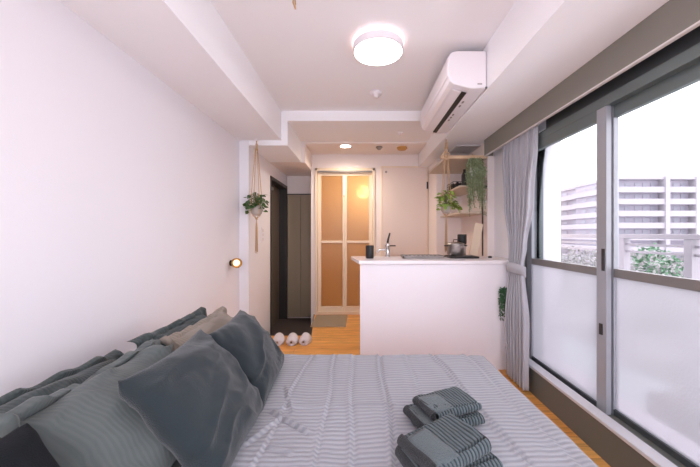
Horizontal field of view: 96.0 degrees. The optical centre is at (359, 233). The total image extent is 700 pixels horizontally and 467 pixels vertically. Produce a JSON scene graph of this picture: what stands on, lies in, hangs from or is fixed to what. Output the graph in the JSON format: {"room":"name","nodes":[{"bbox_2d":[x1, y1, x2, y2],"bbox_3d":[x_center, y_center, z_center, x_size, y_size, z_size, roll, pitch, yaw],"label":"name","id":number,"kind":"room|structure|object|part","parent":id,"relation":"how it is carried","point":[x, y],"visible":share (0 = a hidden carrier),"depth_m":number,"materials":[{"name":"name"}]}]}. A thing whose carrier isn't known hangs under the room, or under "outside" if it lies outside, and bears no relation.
{"room":"studio apartment","nodes":[
{"label":"studio apartment","id":0,"kind":"room"},
{"bbox_2d":[0,0,238,396],"bbox_3d":[-1.300,-0.050,1.050,0.150,2.800,4.300,0,0,0],"label":"wall","id":1,"kind":"structure","parent":0,"point":[119,195],"depth_m":1.43,"materials":[{"name":"white paint"}]},
{"bbox_2d":[229,258,241,267],"bbox_3d":[-1.180,0.272,2.977,0.101,0.093,0.102,0,0,-37],"label":"wall spotlight","id":2,"kind":"object","parent":1,"relation":"attached to","point":[236,262],"visible":1,"depth_m":2.96,"materials":[{"name":"black"}]},
{"bbox_3d":[-1.159,0.272,2.958,0.061,0.061,0.017,0,0,-37],"label":"bulb","id":3,"kind":"part","parent":2,"relation":"part of","materials":[{"name":"beige glass"}]},
{"bbox_2d":[59,0,311,175],"bbox_3d":[-0.958,-1.099,1.885,0.535,0.402,5.970,0,0,0],"label":"ceiling","id":4,"kind":"structure","parent":0,"point":[187,45],"depth_m":1.83,"materials":[{"name":"white paint"}]},
{"bbox_2d":[242,139,268,252],"bbox_3d":[-1.031,-0.377,3.159,0.259,1.144,0.259,0,0,0],"label":"plant","id":5,"kind":"object","parent":4,"relation":"hanging from","point":[256,209],"visible":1,"depth_m":3.14,"materials":[{"name":"green plant"}]},
{"bbox_3d":[-1.035,-0.235,3.150,0.120,0.100,0.120,0,0,0],"label":"pot","id":6,"kind":"part","parent":5,"relation":"part of","materials":[{"name":"ceramic"}]},
{"bbox_2d":[239,140,286,332],"bbox_3d":[-1.377,0.000,4.100,0.495,2.900,1.800,0,0,0],"label":"wall","id":7,"kind":"structure","parent":0,"point":[254,271],"depth_m":3.34,"materials":[{"name":"white paint"}]},
{"bbox_2d":[261,227,263,241],"bbox_3d":[-1.123,0.005,3.640,0.013,0.170,0.070,0,0,0],"label":"light switch","id":8,"kind":"object","parent":7,"relation":"attached to","point":[262,228],"visible":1,"depth_m":3.62,"materials":[{"name":"white plastic"}]},
{"bbox_2d":[270,176,286,334],"bbox_3d":[-1.202,0.282,4.405,0.167,2.035,0.890,0,0,0],"label":"door","id":9,"kind":"structure","parent":7,"relation":"in","point":[278,190],"depth_m":4.71,"materials":[{"name":"black wood"}]},
{"bbox_2d":[272,318,311,334],"bbox_3d":[-0.980,1.375,4.290,0.840,0.150,1.420,0,0,0],"label":"floor","id":10,"kind":"structure","parent":0,"point":[287,326],"depth_m":4.43,"materials":[{"name":"grey tile"}]},
{"bbox_2d":[287,194,310,316],"bbox_3d":[-0.907,0.328,4.832,0.405,1.885,0.073,0,0,0],"label":"tall cabinet","id":11,"kind":"object","parent":10,"relation":"on","point":[299,205],"visible":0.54,"depth_m":4.81,"materials":[{"name":"brown laminate"}]},
{"bbox_3d":[-1.002,0.340,4.817,0.195,1.820,0.014,0,0,0],"label":"door","id":12,"kind":"part","parent":11,"relation":"part of","materials":[{"name":"brown laminate"}]},
{"bbox_3d":[-0.805,0.340,4.817,0.190,1.820,0.014,0,0,0],"label":"door","id":13,"kind":"part","parent":11,"relation":"part of","materials":[{"name":"brown laminate"}]},
{"bbox_2d":[287,176,310,317],"bbox_3d":[-0.895,0.000,4.920,0.470,2.900,0.100,0,0,0],"label":"wall","id":14,"kind":"structure","parent":0,"point":[295,184],"depth_m":4.87,"materials":[{"name":"white paint"}]},
{"bbox_2d":[211,0,515,154],"bbox_3d":[0.188,-1.292,1.750,2.825,0.315,5.700,0,0,0],"label":"ceiling","id":15,"kind":"structure","parent":0,"point":[303,56],"depth_m":2.24,"materials":[{"name":"white paint"}]},
{"bbox_2d":[340,144,351,147],"bbox_3d":[-0.186,-1.131,4.060,0.156,0.007,0.156,0,0,0],"label":"recessed light","id":16,"kind":"object","parent":15,"relation":"in","point":[342,145],"visible":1,"depth_m":4.06,"materials":[{"name":"white plastic"}]},
{"bbox_2d":[370,90,381,98],"bbox_3d":[0.140,-1.224,2.780,0.110,0.052,0.110,0,0,0],"label":"smoke detector","id":17,"kind":"object","parent":15,"relation":"attached to","point":[375,94],"visible":1,"depth_m":2.75,"materials":[{"name":"white plastic"}]},
{"bbox_2d":[352,26,403,65],"bbox_3d":[0.118,-1.213,2.055,0.336,0.074,0.336,0,0,0],"label":"ceiling light","id":18,"kind":"object","parent":15,"relation":"attached to","point":[374,45],"visible":1,"depth_m":1.98,"materials":[{"name":"white plastic"}]},
{"bbox_2d":[354,38,401,65],"bbox_3d":[0.118,-1.179,2.055,0.310,0.006,0.310,0,0,0],"label":"diffuser","id":19,"kind":"object","parent":18,"relation":"attached to","point":[369,51],"depth_m":2.02,"materials":[{"name":"white plastic"}]},
{"bbox_2d":[397,146,406,150],"bbox_3d":[0.550,-1.115,4.120,0.136,0.040,0.136,0,0,0],"label":"smoke detector","id":20,"kind":"object","parent":15,"relation":"attached to","point":[400,148],"visible":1,"depth_m":4.08,"materials":[{"name":"brown plastic"}]},
{"bbox_2d":[311,155,417,323],"bbox_3d":[0.150,-0.050,4.550,1.700,2.800,0.100,0,0,0],"label":"wall","id":21,"kind":"structure","parent":0,"point":[318,161],"depth_m":4.50,"materials":[{"name":"white paint"}]},
{"bbox_2d":[315,168,374,314],"bbox_3d":[-0.215,0.105,4.522,0.856,2.090,0.115,0,0,0],"label":"door","id":22,"kind":"structure","parent":21,"relation":"in","point":[344,197],"depth_m":4.52,"materials":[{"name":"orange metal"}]},
{"bbox_3d":[-0.413,0.117,4.525,0.386,1.975,0.030,0,0,0],"label":"panel","id":23,"kind":"part","parent":22,"relation":"part of","materials":[{"name":"beige metal"}]},
{"bbox_3d":[-0.403,0.100,4.524,0.314,1.880,0.004,0,0,0],"label":"glass","id":24,"kind":"part","parent":22,"relation":"part of","materials":[{"name":"orange glass"}]},
{"bbox_3d":[-0.230,-0.690,4.503,0.022,0.280,0.018,0,0,0],"label":"handle","id":25,"kind":"part","parent":22,"relation":"part of","materials":[{"name":"white plastic"}]},
{"bbox_3d":[-0.215,-0.887,4.482,0.776,0.024,0.035,0,0,0],"label":"rail","id":26,"kind":"part","parent":22,"relation":"part of","materials":[{"name":"brown metal"}]},
{"bbox_3d":[-0.031,0.100,4.524,0.322,1.880,0.004,0,0,0],"label":"glass","id":27,"kind":"part","parent":22,"relation":"part of","materials":[{"name":"orange glass"}]},
{"bbox_3d":[-0.021,0.117,4.525,0.394,1.975,0.030,0,0,0],"label":"panel","id":28,"kind":"part","parent":22,"relation":"part of","materials":[{"name":"beige metal"}]},
{"bbox_2d":[381,166,427,255],"bbox_3d":[0.636,0.092,4.458,0.673,2.115,0.084,0,0,0],"label":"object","id":29,"kind":"structure","parent":21,"relation":"in","point":[404,189],"depth_m":4.47,"materials":[{"name":"white paint"}]},
{"bbox_2d":[271,315,610,466],"bbox_3d":[0.113,1.250,1.760,2.775,0.200,5.720,0,0,0],"label":"floor","id":30,"kind":"structure","parent":0,"point":[325,340],"depth_m":3.16,"materials":[{"name":"brown wood"}]},
{"bbox_2d":[273,332,284,345],"bbox_3d":[-0.860,1.099,3.370,0.124,0.103,0.279,0,0,-5],"label":"slipper","id":31,"kind":"object","parent":30,"relation":"on","point":[279,338],"visible":0.8,"depth_m":3.27,"materials":[{"name":"white fabric"}]},
{"bbox_2d":[286,333,298,345],"bbox_3d":[-0.715,1.099,3.370,0.124,0.103,0.279,0,0,-3],"label":"slipper","id":32,"kind":"object","parent":30,"relation":"on","point":[292,339],"visible":1,"depth_m":3.26,"materials":[{"name":"white fabric"}]},
{"bbox_2d":[299,332,311,345],"bbox_3d":[-0.575,1.099,3.380,0.124,0.103,0.279,0,0,3],"label":"slipper","id":33,"kind":"object","parent":30,"relation":"on","point":[306,338],"visible":1,"depth_m":3.27,"materials":[{"name":"white fabric"}]},
{"bbox_2d":[310,315,347,326],"bbox_3d":[-0.395,1.144,4.160,0.440,0.012,0.560,0,0,0],"label":"bath mat","id":34,"kind":"object","parent":30,"relation":"on","point":[319,320],"visible":1,"depth_m":4.10,"materials":[{"name":"beige fabric"}]},
{"bbox_2d":[351,256,508,369],"bbox_3d":[0.633,0.684,2.920,1.445,0.932,0.530,0,0,0],"label":"kitchen island","id":35,"kind":"object","parent":30,"relation":"on","point":[409,306],"depth_m":2.67,"materials":[{"name":"white"}]},
{"bbox_2d":[366,245,373,258],"bbox_3d":[0.090,0.165,2.920,0.076,0.121,0.076,0,0,0],"label":"smart speaker","id":36,"kind":"object","parent":35,"relation":"on","point":[369,248],"visible":0.95,"depth_m":2.89},
{"bbox_2d":[377,233,390,256],"bbox_3d":[0.231,0.106,3.062,0.141,0.237,0.052,0,0,-25],"label":"faucet","id":37,"kind":"object","parent":35,"relation":"on","point":[387,244],"visible":0.98,"depth_m":3.06,"materials":[{"name":"silver metal"}]},
{"bbox_2d":[400,254,444,257],"bbox_3d":[0.585,0.209,2.980,0.380,0.018,0.190,0,0,0],"label":"dish rack","id":38,"kind":"object","parent":35,"relation":"on","point":[401,255],"visible":1,"depth_m":2.91,"materials":[{"name":"silver metal"}]},
{"bbox_2d":[351,256,508,263],"bbox_3d":[0.633,0.240,2.920,1.445,0.030,0.530,0,0,0],"label":"countertop","id":39,"kind":"structure","parent":35,"relation":"on","point":[358,259],"depth_m":2.67,"materials":[{"name":"white"}]},
{"bbox_2d":[444,255,478,257],"bbox_3d":[0.968,0.215,3.010,0.265,0.020,0.220,0,0,0],"label":"induction hob","id":40,"kind":"object","parent":35,"relation":"in","point":[448,256],"visible":0.77,"depth_m":2.90,"materials":[{"name":"black glass"}]},
{"bbox_2d":[444,239,466,255],"bbox_3d":[0.915,0.128,3.015,0.196,0.154,0.162,0,0,37],"label":"saucepan","id":41,"kind":"object","parent":40,"relation":"on","point":[453,248],"visible":1,"depth_m":2.95,"materials":[{"name":"silver metal"}]},
{"bbox_2d":[457,234,466,254],"bbox_3d":[1.020,0.114,3.150,0.090,0.222,0.090,0,0,0],"label":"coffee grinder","id":42,"kind":"object","parent":35,"relation":"on","point":[462,238],"visible":0.44,"depth_m":3.11,"materials":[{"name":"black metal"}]},
{"bbox_2d":[469,223,482,255],"bbox_3d":[1.164,0.054,3.162,0.149,0.338,0.038,0,0,0],"label":"cutting board","id":43,"kind":"object","parent":35,"relation":"on","point":[477,231],"visible":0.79,"depth_m":3.15,"materials":[{"name":"brown wood"}]},
{"bbox_2d":[498,286,506,320],"bbox_3d":[1.206,0.581,2.625,0.093,0.295,0.097,0,0,44],"label":"fern","id":44,"kind":"object","parent":35,"relation":"attached to","point":[502,291],"visible":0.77,"depth_m":2.61,"materials":[{"name":"green plant"}]},
{"bbox_3d":[-0.260,0.950,1.090,1.900,0.400,1.440,0,0,0],"label":"bed","id":45,"kind":"object","parent":30,"relation":"on","visible":0},
{"bbox_2d":[181,354,598,466],"bbox_3d":[-0.221,0.876,1.093,1.961,0.382,1.561,0,0,0],"label":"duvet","id":46,"kind":"object","parent":45,"relation":"on","point":[320,410],"visible":0.52,"depth_m":1.22,"materials":[{"name":"white fabric"}]},
{"bbox_2d":[0,423,59,466],"bbox_3d":[-0.622,0.550,0.460,0.281,0.301,0.460,0,0,0],"label":"pillow","id":47,"kind":"object","parent":46,"relation":"on","point":[23,446],"visible":1,"depth_m":0.62,"materials":[{"name":"black fabric"}]},
{"bbox_2d":[0,349,123,438],"bbox_3d":[-0.853,0.579,0.885,0.305,0.341,0.725,0,0,3],"label":"pillow","id":48,"kind":"object","parent":46,"relation":"on","point":[64,378],"visible":0.12,"depth_m":0.95,"materials":[{"name":"grey fabric"}]},
{"bbox_2d":[0,338,180,466],"bbox_3d":[-0.667,0.555,0.965,0.348,0.344,0.580,0,0,0],"label":"pillow","id":49,"kind":"object","parent":46,"relation":"on","point":[86,424],"visible":0.54,"depth_m":0.79,"materials":[{"name":"grey fabric"}]},
{"bbox_2d":[127,307,206,347],"bbox_3d":[-0.804,0.569,1.515,0.235,0.322,0.573,0,0,1],"label":"pillow","id":50,"kind":"object","parent":46,"relation":"on","point":[200,313],"visible":0.14,"depth_m":1.46,"materials":[{"name":"grey fabric"}]},
{"bbox_2d":[118,329,262,466],"bbox_3d":[-0.507,0.541,1.030,0.307,0.338,0.430,0,0,-2],"label":"cushion","id":51,"kind":"object","parent":46,"relation":"on","point":[198,401],"visible":1,"depth_m":0.90,"materials":[{"name":"grey fabric"}]},
{"bbox_2d":[160,306,232,351],"bbox_3d":[-0.660,0.563,1.515,0.312,0.324,0.560,0,0,0],"label":"pillow","id":52,"kind":"object","parent":46,"relation":"on","point":[219,317],"visible":0.21,"depth_m":1.45,"materials":[{"name":"beige fabric"}]},
{"bbox_2d":[208,310,283,407],"bbox_3d":[-0.508,0.547,1.450,0.260,0.317,0.423,0,0,-2],"label":"cushion","id":53,"kind":"object","parent":46,"relation":"on","point":[258,355],"visible":0.73,"depth_m":1.35,"materials":[{"name":"grey fabric"}]},
{"bbox_2d":[403,403,484,427],"bbox_3d":[0.302,0.668,1.168,0.248,0.040,0.176,0,0,-20],"label":"folded towel","id":54,"kind":"object","parent":46,"relation":"on","point":[414,413],"visible":0.34,"depth_m":1.13,"materials":[{"name":"grey fabric"}]},
{"bbox_2d":[412,387,481,420],"bbox_3d":[0.318,0.630,1.178,0.213,0.034,0.152,0,0,-23],"label":"folded towel","id":55,"kind":"object","parent":54,"relation":"on","point":[436,404],"visible":0.93,"depth_m":1.15,"materials":[{"name":"grey fabric"}]},
{"bbox_2d":[395,445,502,466],"bbox_3d":[0.252,0.664,0.936,0.258,0.046,0.197,0,0,-24],"label":"folded towel","id":56,"kind":"object","parent":46,"relation":"on","point":[489,460],"visible":0.13,"depth_m":0.90,"materials":[{"name":"grey fabric"}]},
{"bbox_2d":[397,413,491,466],"bbox_3d":[0.241,0.616,0.930,0.223,0.049,0.174,0,0,-30],"label":"folded towel","id":57,"kind":"object","parent":56,"relation":"on","point":[447,441],"visible":1,"depth_m":0.91,"materials":[{"name":"grey fabric"}]},
{"bbox_2d":[428,143,486,255],"bbox_3d":[1.288,-0.050,3.900,0.625,2.800,1.400,0,0,0],"label":"wall","id":58,"kind":"structure","parent":0,"point":[436,224],"depth_m":4.01,"materials":[{"name":"white paint"}]},
{"bbox_2d":[428,155,487,255],"bbox_3d":[1.055,-0.286,3.590,0.470,1.017,0.820,0,0,0],"label":"wall shelf","id":59,"kind":"object","parent":58,"relation":"attached to","point":[457,163],"visible":0.7,"depth_m":3.40,"materials":[{"name":"beige wood"}]},
{"bbox_2d":[447,181,460,189],"bbox_3d":[1.110,-0.541,3.600,0.166,0.087,0.245,0,0,0],"label":"wire basket","id":60,"kind":"object","parent":59,"relation":"on","point":[453,185],"visible":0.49,"depth_m":3.50,"materials":[{"name":"black metal"}]},
{"bbox_3d":[1.055,-0.778,3.198,0.470,0.033,0.032,0,0,0],"label":"wooden rail","id":61,"kind":"part","parent":59,"relation":"part of","materials":[{"name":"brown wood"}]},
{"bbox_2d":[461,169,467,184],"bbox_3d":[1.115,-0.593,3.360,0.064,0.190,0.064,0,0,0],"label":"bottle","id":62,"kind":"object","parent":59,"relation":"on","point":[463,178],"visible":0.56,"depth_m":3.34,"materials":[{"name":"black glass"}]},
{"bbox_2d":[464,154,486,215],"bbox_3d":[1.142,-0.487,3.106,0.224,0.639,0.176,0,0,7],"label":"trailing plant","id":63,"kind":"object","parent":59,"relation":"hanging from","point":[476,171],"visible":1,"depth_m":3.07,"materials":[{"name":"green plant"}]},
{"bbox_3d":[1.245,-0.270,3.200,0.010,0.984,0.016,0,0,0],"label":"post","id":64,"kind":"part","parent":59,"relation":"part of","materials":[{"name":"brown metal"}]},
{"bbox_2d":[487,152,493,255],"bbox_3d":[1.445,-0.150,3.194,0.310,2.600,0.012,0,0,0],"label":"wall pier","id":65,"kind":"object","parent":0,"point":[490,160],"visible":0.07,"depth_m":3.19,"materials":[{"name":"white paint"}]},
{"bbox_2d":[494,120,560,261],"bbox_3d":[1.460,-0.050,1.044,0.280,2.800,4.288,0,0,0],"label":"wall","id":66,"kind":"structure","parent":0,"point":[552,179],"depth_m":2.51,"materials":[{"name":"white paint"}]},
{"bbox_2d":[505,346,676,466],"bbox_3d":[1.266,0.960,0.950,0.068,0.020,3.900,0,0,0],"label":"trim","id":67,"kind":"structure","parent":66,"relation":"attached to","point":[633,441],"depth_m":1.60,"materials":[{"name":"grey"}]},
{"bbox_2d":[506,356,685,466],"bbox_3d":[1.300,1.060,0.950,0.120,0.180,3.900,0,0,0],"label":"trim","id":68,"kind":"structure","parent":66,"relation":"attached to","point":[613,450],"depth_m":1.68,"materials":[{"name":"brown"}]},
{"bbox_2d":[524,43,699,290],"bbox_3d":[1.380,0.142,1.030,0.140,1.775,3.000,0,0,0],"label":"window","id":69,"kind":"structure","parent":66,"relation":"in","point":[689,57],"depth_m":1.51,"materials":[{"name":"grey metal"}]},
{"bbox_2d":[527,106,610,414],"bbox_3d":[1.333,0.152,2.092,0.033,1.685,0.805,0,0,0],"label":"window","id":70,"kind":"structure","parent":69,"relation":"attached to","point":[569,304],"depth_m":1.93,"materials":[{"name":"silver metal"}]},
{"bbox_3d":[1.335,-0.220,2.092,0.006,0.820,0.685,0,0,0],"label":"pane","id":71,"kind":"part","parent":70,"relation":"part of","materials":[{"name":"clear glass"}]},
{"bbox_3d":[1.335,0.209,2.092,0.028,0.045,0.665,0,0,0],"label":"rail","id":72,"kind":"part","parent":70,"relation":"part of","materials":[{"name":"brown metal"}]},
{"bbox_3d":[1.335,0.968,2.092,0.028,0.055,0.665,0,0,0],"label":"rail","id":73,"kind":"part","parent":70,"relation":"part of","materials":[{"name":"grey metal"}]},
{"bbox_3d":[1.335,0.587,2.092,0.006,0.717,0.685,0,0,0],"label":"pane","id":74,"kind":"part","parent":70,"relation":"part of","materials":[{"name":"white glass"}]},
{"bbox_3d":[1.335,-0.657,2.092,0.028,0.065,0.665,0,0,0],"label":"rail","id":75,"kind":"part","parent":70,"relation":"part of","materials":[{"name":"grey metal"}]},
{"bbox_3d":[1.319,0.520,1.725,0.005,0.060,0.020,0,0,0],"label":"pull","id":76,"kind":"part","parent":70,"relation":"part of","materials":[{"name":"brown metal"}]},
{"bbox_2d":[611,62,699,466],"bbox_3d":[1.375,0.152,1.355,0.028,1.685,0.810,0,0,0],"label":"window","id":77,"kind":"structure","parent":69,"relation":"attached to","point":[655,318],"depth_m":1.46,"materials":[{"name":"glass"}]},
{"bbox_3d":[1.375,0.968,1.355,0.028,0.055,0.670,0,0,0],"label":"rail","id":78,"kind":"part","parent":77,"relation":"part of","materials":[{"name":"grey metal"}]},
{"bbox_3d":[1.375,-0.657,1.355,0.028,0.065,0.670,0,0,0],"label":"rail","id":79,"kind":"part","parent":77,"relation":"part of","materials":[{"name":"grey metal"}]},
{"bbox_3d":[1.375,0.209,1.355,0.028,0.045,0.670,0,0,0],"label":"rail","id":80,"kind":"part","parent":77,"relation":"part of","materials":[{"name":"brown metal"}]},
{"bbox_3d":[1.375,0.587,1.355,0.006,0.717,0.690,0,0,0],"label":"pane","id":81,"kind":"part","parent":77,"relation":"part of","materials":[{"name":"white glass"}]},
{"bbox_2d":[546,26,699,128],"bbox_3d":[1.347,-0.848,0.905,0.025,0.195,2.710,0,0,0],"label":"trim","id":82,"kind":"structure","parent":66,"relation":"attached to","point":[692,38],"depth_m":1.53,"materials":[{"name":"grey metal"}]},
{"bbox_2d":[418,0,668,166],"bbox_3d":[1.218,-1.125,1.725,0.765,0.350,5.650,0,0,0],"label":"ceiling","id":83,"kind":"structure","parent":0,"point":[537,45],"depth_m":1.73,"materials":[{"name":"white paint"}]},
{"bbox_2d":[435,137,462,251],"bbox_3d":[0.860,-0.382,3.113,0.282,1.134,0.217,0,0,0],"label":"plant","id":84,"kind":"object","parent":83,"relation":"hanging from","point":[446,207],"visible":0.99,"depth_m":3.08,"materials":[{"name":"plant"}]},
{"bbox_3d":[0.848,-0.247,3.100,0.104,0.085,0.104,0,0,0],"label":"pot","id":85,"kind":"part","parent":84,"relation":"part of","materials":[{"name":"ceramic"}]},
{"bbox_2d":[420,51,486,132],"bbox_3d":[0.705,-1.079,2.538,0.258,0.252,0.944,0,0,0],"label":"air conditioner","id":86,"kind":"object","parent":83,"relation":"attached to","point":[461,80],"visible":1,"depth_m":2.18,"materials":[{"name":"white plastic"}]},
{"bbox_3d":[0.581,-1.107,2.540,0.009,0.135,0.920,0,0,0],"label":"panel","id":87,"kind":"part","parent":86,"relation":"part of","materials":[{"name":"white plastic"}]},
{"bbox_2d":[449,145,480,153],"bbox_3d":[1.155,-0.944,3.520,0.260,0.012,0.330,0,0,0],"label":"ceiling vent","id":88,"kind":"object","parent":83,"relation":"in","point":[457,149],"visible":0.94,"depth_m":3.50,"materials":[{"name":"grey metal"}]},
{"bbox_2d":[484,0,699,156],"bbox_3d":[1.298,-0.866,1.103,0.087,0.167,4.166,0,0,0],"label":"box","id":89,"kind":"object","parent":83,"relation":"attached to","point":[674,19],"visible":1,"depth_m":1.58,"materials":[{"name":"grey wood"}]},
{"bbox_2d":[502,125,537,390],"bbox_3d":[1.238,0.115,2.566,0.151,2.010,0.637,0,0,0],"label":"curtain","id":90,"kind":"object","parent":89,"relation":"hanging from","point":[519,156],"visible":0.91,"depth_m":2.42,"materials":[{"name":"grey fabric"}]},
{"bbox_3d":[2.025,1.325,1.200,0.850,0.250,5.400,0,0,0],"label":"floor","id":91,"kind":"structure","parent":0,"visible":0},
{"bbox_2d":[561,234,699,279],"bbox_3d":[2.350,0.600,2.700,0.060,1.200,8.200,0,0,0],"label":"balcony railing","id":92,"kind":"object","parent":91,"relation":"on","point":[691,246],"visible":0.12,"depth_m":2.44,"materials":[{"name":"silver metal"}]},
{"bbox_3d":[2.350,0.620,2.800,0.060,1.160,0.056,0,0,0],"label":"post","id":93,"kind":"part","parent":92,"relation":"part of","materials":[{"name":"silver metal"}]},
{"bbox_3d":[2.350,0.020,2.700,0.060,0.040,8.200,0,0,0],"label":"rail","id":94,"kind":"part","parent":92,"relation":"part of","materials":[{"name":"silver metal"}]},
{"bbox_3d":[2.350,0.591,2.700,0.020,1.018,8.200,0,0,0],"label":"infill rail","id":95,"kind":"part","parent":92,"relation":"part of","materials":[{"name":"silver metal"}]},
{"bbox_3d":[2.350,0.620,2.230,0.060,1.160,0.056,0,0,0],"label":"post","id":96,"kind":"part","parent":92,"relation":"part of","materials":[{"name":"silver metal"}]},
{"label":"outside","id":97,"kind":"structure","parent":0,"visible":0},
{"bbox_2d":[561,245,683,276],"bbox_3d":[4.701,1.224,4.979,0.951,1.989,12.103,0,0,0],"label":"shrubs","id":98,"kind":"object","parent":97,"point":[593,255],"visible":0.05,"depth_m":5.31,"materials":[{"name":"green plant"}]},
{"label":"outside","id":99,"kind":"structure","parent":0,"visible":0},
{"bbox_3d":[110.000,10.250,90.000,300.000,0.200,420.000,0,0,0],"label":"ground","id":100,"kind":"structure","parent":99,"visible":0},
{"bbox_2d":[562,245,643,270],"bbox_3d":[6.643,5.234,8.468,2.123,9.835,1.884,0,0,30],"label":"street tree","id":101,"kind":"object","parent":100,"relation":"on","point":[595,259],"visible":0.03,"depth_m":8.71,"materials":[{"name":"green plant"}]},
{"bbox_2d":[561,176,697,274],"bbox_3d":[70.150,-1.850,103.750,20.500,24.000,58.500,0,0,0],"label":"apartment building","id":102,"kind":"structure","parent":100,"relation":"on","point":[647,204],"depth_m":76.41,"materials":[{"name":"grey concrete"}]},
{"bbox_2d":[630,243,683,277],"bbox_3d":[6.522,5.165,6.413,2.047,9.974,2.011,0,0,22],"label":"street tree","id":103,"kind":"object","parent":100,"relation":"on","point":[650,248],"visible":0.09,"depth_m":6.83,"materials":[{"name":"green plant"}]}
]}

